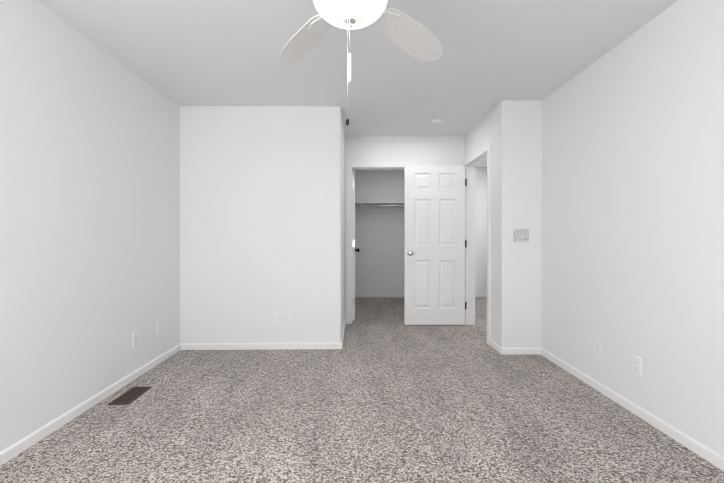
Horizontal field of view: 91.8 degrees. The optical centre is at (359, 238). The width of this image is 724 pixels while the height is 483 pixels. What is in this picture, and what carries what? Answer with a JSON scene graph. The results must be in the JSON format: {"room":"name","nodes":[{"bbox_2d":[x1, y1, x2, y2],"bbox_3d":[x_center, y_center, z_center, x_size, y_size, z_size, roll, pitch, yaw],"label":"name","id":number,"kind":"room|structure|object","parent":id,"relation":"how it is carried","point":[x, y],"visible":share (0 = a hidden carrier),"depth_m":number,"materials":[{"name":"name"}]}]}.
{"room":"empty bedroom","nodes":[
{"label":"empty bedroom","id":0,"kind":"room"},
{"bbox_2d":[0,0,179,451],"bbox_3d":[-1.836,-0.097,1.377,0.110,2.440,4.506,0,0,-1],"label":"wall","id":1,"kind":"structure","parent":0,"point":[89,207],"depth_m":2.21,"materials":[{"name":"white paint"}]},
{"bbox_2d":[0,343,183,465],"bbox_3d":[-1.775,1.092,1.382,0.013,0.063,4.286,0,0,-1],"label":"baseboard","id":2,"kind":"structure","parent":1,"relation":"attached to","point":[10,452],"depth_m":2.20,"materials":[{"name":"white paint"}]},
{"bbox_2d":[133,331,138,346],"bbox_3d":[-1.791,0.805,2.808,0.008,0.114,0.070,0,0,-1],"label":"electrical outlet","id":3,"kind":"object","parent":1,"relation":"attached to","point":[135,338],"visible":1,"depth_m":2.80,"materials":[{"name":"white plastic"}]},
{"bbox_2d":[157,321,161,334],"bbox_3d":[-1.794,0.804,3.148,0.008,0.114,0.070,0,0,-1],"label":"electrical outlet","id":4,"kind":"object","parent":1,"relation":"attached to","point":[159,327],"visible":1,"depth_m":3.14,"materials":[{"name":"white plastic"}]},
{"bbox_2d":[180,106,327,342],"bbox_3d":[-1.052,-0.106,3.582,1.500,2.440,0.110,0,0,-1],"label":"wall","id":5,"kind":"structure","parent":0,"point":[262,212],"depth_m":3.53,"materials":[{"name":"white paint"}]},
{"bbox_2d":[184,342,342,349],"bbox_3d":[-0.974,1.083,3.529,1.596,0.063,0.017,0,0,-1],"label":"baseboard","id":6,"kind":"structure","parent":5,"relation":"attached to","point":[187,346],"depth_m":3.52,"materials":[{"name":"white paint"}]},
{"bbox_2d":[270,312,276,322],"bbox_3d":[-0.867,0.796,3.525,0.070,0.114,0.016,0,0,-1],"label":"outlet","id":7,"kind":"object","parent":5,"relation":"attached to","point":[273,317],"visible":1,"depth_m":3.53,"materials":[{"name":"white plastic"}]},
{"bbox_2d":[283,312,289,322],"bbox_3d":[-0.737,0.796,3.530,0.070,0.114,0.008,0,0,-1],"label":"electrical outlet","id":8,"kind":"object","parent":5,"relation":"attached to","point":[286,317],"visible":1,"depth_m":3.53,"materials":[{"name":"white plastic"}]},
{"bbox_2d":[328,107,344,342],"bbox_3d":[-0.258,-0.112,5.052,0.110,2.440,3.034,0,0,-1],"label":"wall","id":9,"kind":"structure","parent":0,"point":[336,138],"depth_m":3.54,"materials":[{"name":"white paint"}]},
{"bbox_2d":[341,319,345,341],"bbox_3d":[-0.199,1.081,4.060,0.035,0.063,1.030,0,0,-1],"label":"baseboard","id":10,"kind":"structure","parent":9,"relation":"attached to","point":[344,319],"depth_m":4.03,"materials":[{"name":"white paint"}]},
{"bbox_2d":[38,0,677,166],"bbox_3d":[0.329,-1.373,2.909,4.470,0.100,7.540,0,0,-1],"label":"ceiling","id":11,"kind":"structure","parent":0,"point":[495,53],"depth_m":2.51,"materials":[{"name":"white paint"}]},
{"bbox_2d":[279,0,441,125],"bbox_3d":[-0.055,-0.860,1.355,1.419,0.914,1.387,0,0,-1],"label":"ceiling fan","id":12,"kind":"object","parent":11,"relation":"hanging from","point":[406,33],"visible":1,"depth_m":1.65,"materials":[{"name":"white"}]},
{"bbox_2d":[430,119,441,124],"bbox_3d":[0.864,-1.309,3.965,0.132,0.038,0.132,0,0,-1],"label":"smoke detector","id":13,"kind":"object","parent":11,"relation":"attached to","point":[436,122],"visible":1,"depth_m":3.92,"materials":[{"name":"white plastic"}]},
{"bbox_2d":[0,297,723,482],"bbox_3d":[0.329,1.167,2.920,4.470,0.100,7.540,0,0,-1],"label":"floor","id":14,"kind":"structure","parent":0,"point":[384,394],"depth_m":2.11,"materials":[{"name":"carpet"}]},
{"bbox_2d":[108,386,151,404],"bbox_3d":[-1.627,1.115,2.498,0.140,0.007,0.275,0,0,-1],"label":"air vent register","id":15,"kind":"object","parent":14,"relation":"on","point":[131,395],"visible":1,"depth_m":2.48,"materials":[{"name":"brown metal"}]},
{"bbox_2d":[345,136,463,319],"bbox_3d":[0.579,-0.110,4.632,1.557,2.440,0.110,0,0,-1],"label":"wall","id":16,"kind":"structure","parent":0,"point":[433,150],"depth_m":4.57,"materials":[{"name":"white paint"}]},
{"bbox_2d":[353,170,358,319],"bbox_3d":[-0.086,0.088,5.059,0.169,2.015,0.771,0,0,-1],"label":"closet door","id":17,"kind":"structure","parent":16,"relation":"in","point":[355,250],"depth_m":4.69,"materials":[{"name":"white paint"}]},
{"bbox_2d":[346,162,415,323],"bbox_3d":[0.274,0.059,4.630,0.902,2.101,0.142,0,0,-1],"label":"trim","id":18,"kind":"structure","parent":16,"relation":"attached to","point":[351,167],"depth_m":4.56,"materials":[{"name":"white paint"}]},
{"bbox_2d":[355,167,486,293],"bbox_3d":[1.100,-0.119,6.637,2.857,2.440,0.110,0,0,-1],"label":"wall","id":19,"kind":"structure","parent":0,"point":[379,255],"depth_m":6.58,"materials":[{"name":"white paint"}]},
{"bbox_2d":[355,202,403,208],"bbox_3d":[0.562,-0.602,6.421,1.553,0.098,0.305,0,0,-1],"label":"shelf","id":20,"kind":"object","parent":19,"relation":"attached to","point":[379,205],"visible":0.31,"depth_m":6.36,"materials":[{"name":"white"}]},
{"bbox_2d":[355,294,403,296],"bbox_3d":[0.579,1.070,6.576,1.520,0.063,0.013,0,0,-1],"label":"baseboard","id":21,"kind":"structure","parent":19,"relation":"attached to","point":[356,295],"depth_m":6.57,"materials":[{"name":"white paint"}]},
{"bbox_2d":[475,294,486,296],"bbox_3d":[1.924,1.070,6.589,0.950,0.063,0.013,0,0,-1],"label":"baseboard","id":22,"kind":"structure","parent":19,"relation":"attached to","point":[476,295],"depth_m":6.59,"materials":[{"name":"white paint"}]},
{"bbox_2d":[464,101,515,347],"bbox_3d":[1.409,-0.112,4.982,0.110,2.440,3.207,0,0,-1],"label":"wall","id":23,"kind":"structure","parent":0,"point":[510,132],"depth_m":3.39,"materials":[{"name":"white paint"}]},
{"bbox_2d":[463,143,490,344],"bbox_3d":[1.418,0.056,4.121,0.142,2.111,0.912,0,0,-1],"label":"door frame","id":24,"kind":"structure","parent":23,"relation":"attached to","point":[471,162],"depth_m":4.50,"materials":[{"name":"white paint"}]},
{"bbox_2d":[404,165,466,324],"bbox_3d":[0.964,0.082,4.482,0.791,2.032,0.169,0,0,-1],"label":"entry door","id":25,"kind":"structure","parent":24,"relation":"attached to","point":[435,243],"depth_m":4.47,"materials":[{"name":"white paint"}]},
{"bbox_2d":[516,101,541,347],"bbox_3d":[2.024,-0.105,3.440,1.070,2.440,0.110,0,0,-1],"label":"wall","id":26,"kind":"structure","parent":0,"point":[528,113],"depth_m":3.38,"materials":[{"name":"white paint"}]},
{"bbox_2d":[496,346,539,354],"bbox_3d":[1.534,1.083,3.389,0.353,0.063,0.035,0,0,-1],"label":"baseboard","id":27,"kind":"structure","parent":26,"relation":"attached to","point":[532,350],"depth_m":3.37,"materials":[{"name":"white paint"}]},
{"bbox_2d":[514,229,528,241],"bbox_3d":[1.555,-0.030,3.370,0.150,0.122,0.019,0,0,-1],"label":"switch plate","id":28,"kind":"object","parent":26,"relation":"attached to","point":[521,235],"visible":1,"depth_m":3.37,"materials":[{"name":"white plastic"}]},
{"bbox_2d":[541,0,723,456],"bbox_3d":[1.825,-0.096,1.271,0.110,2.440,4.223,0,0,-1],"label":"wall","id":29,"kind":"structure","parent":0,"point":[632,236],"depth_m":2.16,"materials":[{"name":"white paint"}]},
{"bbox_2d":[595,339,601,356],"bbox_3d":[1.754,0.806,2.582,0.008,0.114,0.070,0,0,-1],"label":"electrical outlet","id":30,"kind":"object","parent":29,"relation":"attached to","point":[598,347],"visible":1,"depth_m":2.57,"materials":[{"name":"white plastic"}]},
{"bbox_2d":[540,347,723,470],"bbox_3d":[1.764,1.092,1.330,0.013,0.063,4.113,0,0,-1],"label":"baseboard","id":31,"kind":"structure","parent":29,"relation":"attached to","point":[711,456],"depth_m":2.14,"materials":[{"name":"white paint"}]},
{"bbox_2d":[632,355,641,376],"bbox_3d":[1.757,0.808,2.227,0.008,0.114,0.070,0,0,-1],"label":"electrical outlet","id":32,"kind":"object","parent":29,"relation":"attached to","point":[637,366],"visible":1,"depth_m":2.22,"materials":[{"name":"white plastic"}]}
]}

